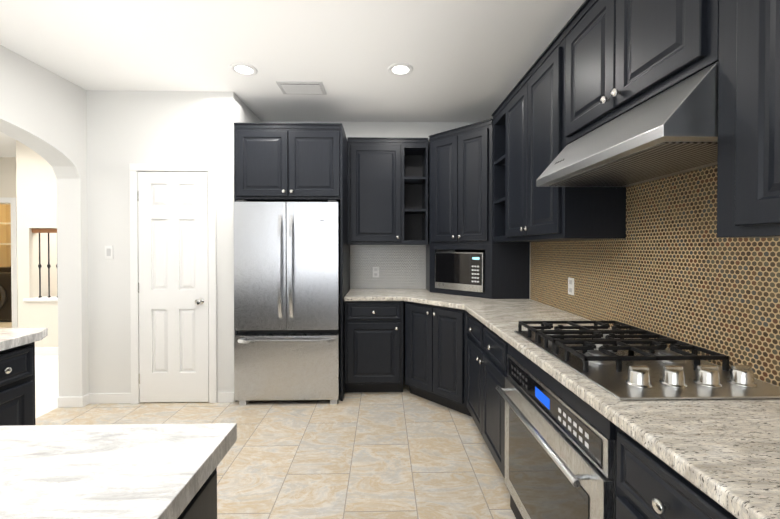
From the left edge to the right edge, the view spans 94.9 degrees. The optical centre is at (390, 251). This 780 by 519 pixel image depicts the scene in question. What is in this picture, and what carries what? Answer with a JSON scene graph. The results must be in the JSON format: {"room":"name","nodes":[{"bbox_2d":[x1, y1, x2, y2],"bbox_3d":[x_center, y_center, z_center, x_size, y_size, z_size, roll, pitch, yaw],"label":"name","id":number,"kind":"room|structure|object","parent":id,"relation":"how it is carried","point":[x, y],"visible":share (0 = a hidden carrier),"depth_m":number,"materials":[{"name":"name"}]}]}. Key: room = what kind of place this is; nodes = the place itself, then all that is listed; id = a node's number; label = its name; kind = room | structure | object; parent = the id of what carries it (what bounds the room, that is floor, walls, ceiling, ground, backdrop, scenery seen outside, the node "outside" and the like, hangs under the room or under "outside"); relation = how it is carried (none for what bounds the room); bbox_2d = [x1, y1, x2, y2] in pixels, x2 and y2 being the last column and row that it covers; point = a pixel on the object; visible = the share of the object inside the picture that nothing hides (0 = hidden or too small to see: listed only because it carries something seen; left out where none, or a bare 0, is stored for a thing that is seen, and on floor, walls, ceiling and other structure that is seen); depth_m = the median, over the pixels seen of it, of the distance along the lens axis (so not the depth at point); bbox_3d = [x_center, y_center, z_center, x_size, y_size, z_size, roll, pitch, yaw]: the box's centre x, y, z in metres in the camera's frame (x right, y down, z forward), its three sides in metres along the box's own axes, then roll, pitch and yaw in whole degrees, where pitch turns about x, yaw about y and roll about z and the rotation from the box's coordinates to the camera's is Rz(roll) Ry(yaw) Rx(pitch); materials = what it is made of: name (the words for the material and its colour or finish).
{"room":"kitchen","nodes":[
{"label":"kitchen","id":0,"kind":"room"},
{"bbox_2d":[0,322,515,518],"bbox_3d":[-3.271,1.399,2.230,9.420,0.100,11.200,0,1,-1],"label":"floor","id":1,"kind":"structure","parent":0,"point":[405,454],"depth_m":2.38,"materials":[{"name":"tile"}]},
{"bbox_2d":[0,266,11,321],"bbox_3d":[-7.289,0.806,6.867,0.690,0.990,0.780,0,1,-1],"label":"washing machine","id":2,"kind":"object","parent":1,"relation":"on","point":[5,298],"visible":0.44,"depth_m":6.54,"materials":[{"name":"grey metal"}]},
{"bbox_2d":[180,440,236,518],"bbox_3d":[-1.405,0.928,0.455,2.013,0.878,2.920,0,1,-1],"label":"kitchen island","id":3,"kind":"object","parent":1,"relation":"on","point":[204,506],"depth_m":0.79,"materials":[{"name":"black paint"}]},
{"bbox_2d":[0,328,236,518],"bbox_3d":[-1.413,0.465,0.485,2.060,0.044,3.050,0,1,-1],"label":"island countertop","id":4,"kind":"structure","parent":3,"relation":"on","point":[118,471],"depth_m":0.75,"materials":[{"name":"white stone"}]},
{"bbox_2d":[233,200,340,404],"bbox_3d":[-0.913,0.445,3.467,0.900,1.782,0.849,0,1,-1],"label":"refrigerator","id":5,"kind":"object","parent":1,"relation":"on","point":[287,296],"visible":1,"depth_m":3.10,"materials":[{"name":"grey metal"}]},
{"bbox_2d":[234,123,349,400],"bbox_3d":[-0.914,0.101,3.521,0.956,2.470,0.770,0,1,-1],"label":"tall cabinet","id":6,"kind":"object","parent":1,"relation":"on","point":[290,162],"visible":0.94,"depth_m":3.17,"materials":[{"name":"black paint"}]},
{"bbox_2d":[345,301,402,391],"bbox_3d":[-0.161,0.896,3.598,0.545,0.878,0.665,0,1,-1],"label":"base cabinet","id":7,"kind":"object","parent":1,"relation":"on","point":[373,346],"visible":0.98,"depth_m":3.30,"materials":[{"name":"black paint"}]},
{"bbox_2d":[403,301,471,416],"bbox_3d":[0.672,0.898,3.397,1.080,0.878,1.104,0,1,-1],"label":"base cabinet","id":8,"kind":"object","parent":1,"relation":"on","point":[434,353],"visible":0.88,"depth_m":3.04,"materials":[{"name":"black paint"}]},
{"bbox_2d":[344,289,779,518],"bbox_3d":[0.429,0.456,1.620,1.643,0.040,4.638,0,1,-1],"label":"countertop","id":9,"kind":"structure","parent":8,"relation":"on","point":[724,453],"depth_m":0.93,"materials":[{"name":"stone"}]},
{"bbox_2d":[426,119,529,298],"bbox_3d":[0.795,-0.370,3.525,0.828,1.568,0.828,0,1,-1],"label":"cabinet","id":10,"kind":"object","parent":9,"relation":"on","point":[460,189],"visible":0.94,"depth_m":3.26,"materials":[{"name":"black paint"}]},
{"bbox_2d":[435,252,484,291],"bbox_3d":[0.773,0.187,3.516,0.529,0.353,0.424,1,1,44],"label":"microwave","id":11,"kind":"object","parent":10,"relation":"in","point":[464,271],"visible":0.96,"depth_m":3.34,"materials":[{"name":"grey metal"}]},
{"bbox_2d":[514,321,779,399],"bbox_3d":[0.946,0.401,1.486,0.560,0.067,0.850,0,1,-1],"label":"gas cooktop","id":12,"kind":"object","parent":9,"relation":"in","point":[617,361],"visible":1,"depth_m":1.28,"materials":[{"name":"silver metal"}]},
{"bbox_2d":[467,313,507,478],"bbox_3d":[0.902,0.909,2.366,0.665,0.878,0.936,0,1,-1],"label":"base cabinet","id":13,"kind":"object","parent":1,"relation":"on","point":[487,350],"visible":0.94,"depth_m":2.24,"materials":[{"name":"black paint"}]},
{"bbox_2d":[495,343,615,518],"bbox_3d":[0.899,0.918,1.471,0.710,0.878,0.850,0,1,-1],"label":"wall oven","id":14,"kind":"object","parent":1,"relation":"on","point":[560,450],"visible":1,"depth_m":1.35,"materials":[{"name":"silver metal"}]},
{"bbox_2d":[616,426,737,518],"bbox_3d":[0.952,0.925,0.830,0.632,0.878,0.429,0,1,-1],"label":"base cabinet","id":15,"kind":"object","parent":1,"relation":"on","point":[649,485],"visible":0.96,"depth_m":0.84,"materials":[{"name":"black paint"}]},
{"bbox_2d":[0,0,584,156],"bbox_3d":[-3.271,-1.444,2.200,9.420,0.100,11.200,0,1,-1],"label":"ceiling","id":16,"kind":"structure","parent":0,"point":[470,61],"depth_m":2.47,"materials":[{"name":"white paint"}]},
{"bbox_2d":[230,63,256,75],"bbox_3d":[-1.130,-1.395,2.753,0.196,0.007,0.196,0,1,-1],"label":"recessed light","id":17,"kind":"object","parent":16,"relation":"in","point":[245,69],"visible":1,"depth_m":2.75,"materials":[{"name":"white"}]},
{"bbox_2d":[276,81,326,94],"bbox_3d":[-0.760,-1.394,3.073,0.380,0.016,0.230,0,1,-1],"label":"ceiling vent","id":18,"kind":"object","parent":16,"relation":"in","point":[308,88],"visible":1,"depth_m":3.05,"materials":[{"name":"grey plastic"}]},
{"bbox_2d":[388,63,412,75],"bbox_3d":[0.075,-1.395,2.754,0.196,0.007,0.196,0,1,-1],"label":"recessed light","id":19,"kind":"object","parent":16,"relation":"in","point":[399,69],"visible":1,"depth_m":2.75,"materials":[{"name":"white"}]},
{"bbox_2d":[0,45,778,402],"bbox_3d":[-3.271,-0.022,2.215,9.420,2.743,11.200,0,1,-1],"label":"wall","id":20,"kind":"structure","parent":0,"point":[64,171],"depth_m":3.14,"materials":[{"name":"white paint"}]},
{"bbox_2d":[0,222,10,244],"bbox_3d":[-6.570,-0.227,7.133,2.520,0.658,0.402,0,1,-1],"label":"wire shelf","id":21,"kind":"object","parent":20,"relation":"attached to","point":[5,223],"visible":0.1,"depth_m":6.91,"materials":[{"name":"white"}]},
{"bbox_2d":[0,197,17,327],"bbox_3d":[-6.190,0.250,5.546,0.990,2.130,0.218,0,1,-1],"label":"door frame","id":22,"kind":"structure","parent":20,"relation":"attached to","point":[14,289],"depth_m":5.45,"materials":[{"name":"white wood"}]},
{"bbox_2d":[23,296,57,300],"bbox_3d":[-3.772,0.617,4.646,1.765,0.035,0.200,0,1,-1],"label":"cap","id":23,"kind":"object","parent":20,"relation":"on","point":[46,298],"visible":0.31,"depth_m":4.54,"materials":[{"name":"white wood"}]},
{"bbox_2d":[32,228,57,297],"bbox_3d":[-3.748,0.154,4.642,1.713,0.890,0.060,0,1,-1],"label":"stair railing","id":24,"kind":"object","parent":23,"relation":"on","point":[43,230],"visible":0.23,"depth_m":4.62,"materials":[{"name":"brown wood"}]},
{"bbox_2d":[35,347,57,354],"bbox_3d":[-3.827,1.275,4.580,1.879,0.100,0.014,0,1,-1],"label":"baseboard","id":25,"kind":"structure","parent":20,"relation":"attached to","point":[38,350],"depth_m":4.56,"materials":[{"name":"white"}]},
{"bbox_2d":[85,393,130,405],"bbox_3d":[-2.467,1.295,3.144,0.377,0.090,0.024,0,1,-1],"label":"baseboard","id":26,"kind":"structure","parent":20,"relation":"attached to","point":[107,398],"depth_m":3.14,"materials":[{"name":"white wood"}]},
{"bbox_2d":[105,246,112,258],"bbox_3d":[-2.471,0.010,3.137,0.070,0.116,0.008,0,1,-1],"label":"light switch","id":27,"kind":"object","parent":20,"relation":"attached to","point":[108,252],"visible":1,"depth_m":3.14,"materials":[{"name":"white plastic"}]},
{"bbox_2d":[137,172,208,401],"bbox_3d":[-1.908,0.318,3.117,0.603,2.020,0.080,0,1,-1],"label":"pantry door","id":28,"kind":"structure","parent":20,"relation":"in","point":[173,290],"depth_m":3.14,"materials":[{"name":"white wood"}]},
{"bbox_2d":[129,163,217,403],"bbox_3d":[-1.906,0.288,3.145,0.742,2.104,0.026,0,1,-1],"label":"door frame","id":29,"kind":"structure","parent":20,"relation":"attached to","point":[135,168],"depth_m":3.13,"materials":[{"name":"white wood"}]},
{"bbox_2d":[373,267,378,276],"bbox_3d":[-0.164,0.229,3.920,0.070,0.115,0.007,0,1,-1],"label":"electrical outlet","id":30,"kind":"object","parent":20,"relation":"attached to","point":[375,271],"visible":1,"depth_m":3.92,"materials":[{"name":"white plastic"}]},
{"bbox_2d":[347,137,427,244],"bbox_3d":[-0.033,-0.601,3.733,0.811,1.070,0.370,0,1,-1],"label":"upper cabinet","id":31,"kind":"object","parent":20,"relation":"attached to","point":[387,191],"visible":1,"depth_m":3.58,"materials":[{"name":"black paint"}]},
{"bbox_2d":[350,245,425,288],"bbox_3d":[-0.031,0.167,3.927,0.827,0.490,0.002,0,1,-1],"label":"backsplash","id":32,"kind":"structure","parent":20,"relation":"attached to","point":[402,266],"depth_m":3.93,"materials":[{"name":"white tile"}]},
{"bbox_2d":[500,32,625,241],"bbox_3d":[1.061,-0.622,2.346,0.348,1.100,0.920,0,1,-1],"label":"upper cabinet","id":33,"kind":"object","parent":20,"relation":"attached to","point":[530,113],"depth_m":2.14,"materials":[{"name":"black paint"}]},
{"bbox_2d":[568,277,573,294],"bbox_3d":[1.229,0.239,2.441,0.007,0.115,0.070,0,1,-1],"label":"electrical outlet","id":34,"kind":"object","parent":20,"relation":"attached to","point":[570,286],"visible":1,"depth_m":2.44,"materials":[{"name":"white plastic"}]},
{"bbox_2d":[560,0,711,147],"bbox_3d":[1.080,-0.858,1.453,0.348,0.610,0.856,0,1,-1],"label":"upper cabinet","id":35,"kind":"object","parent":20,"relation":"attached to","point":[597,64],"depth_m":1.40,"materials":[{"name":"black paint"}]},
{"bbox_2d":[536,61,717,186],"bbox_3d":[1.013,-0.440,1.456,0.483,0.222,0.852,0,1,-1],"label":"range hood","id":36,"kind":"object","parent":35,"relation":"attached to","point":[672,131],"visible":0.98,"depth_m":1.24,"materials":[{"name":"silver metal"}]},
{"bbox_2d":[530,165,779,386],"bbox_3d":[1.261,-0.058,1.218,0.002,0.995,3.810,0,1,-1],"label":"backsplash","id":37,"kind":"structure","parent":20,"relation":"attached to","point":[671,265],"depth_m":1.55,"materials":[{"name":"brown tile"}]},
{"bbox_2d":[700,0,779,237],"bbox_3d":[1.096,-0.635,0.738,0.348,1.200,0.575,0,1,-1],"label":"upper cabinet","id":38,"kind":"object","parent":20,"relation":"attached to","point":[745,33],"depth_m":0.92,"materials":[{"name":"black paint"}]}
]}

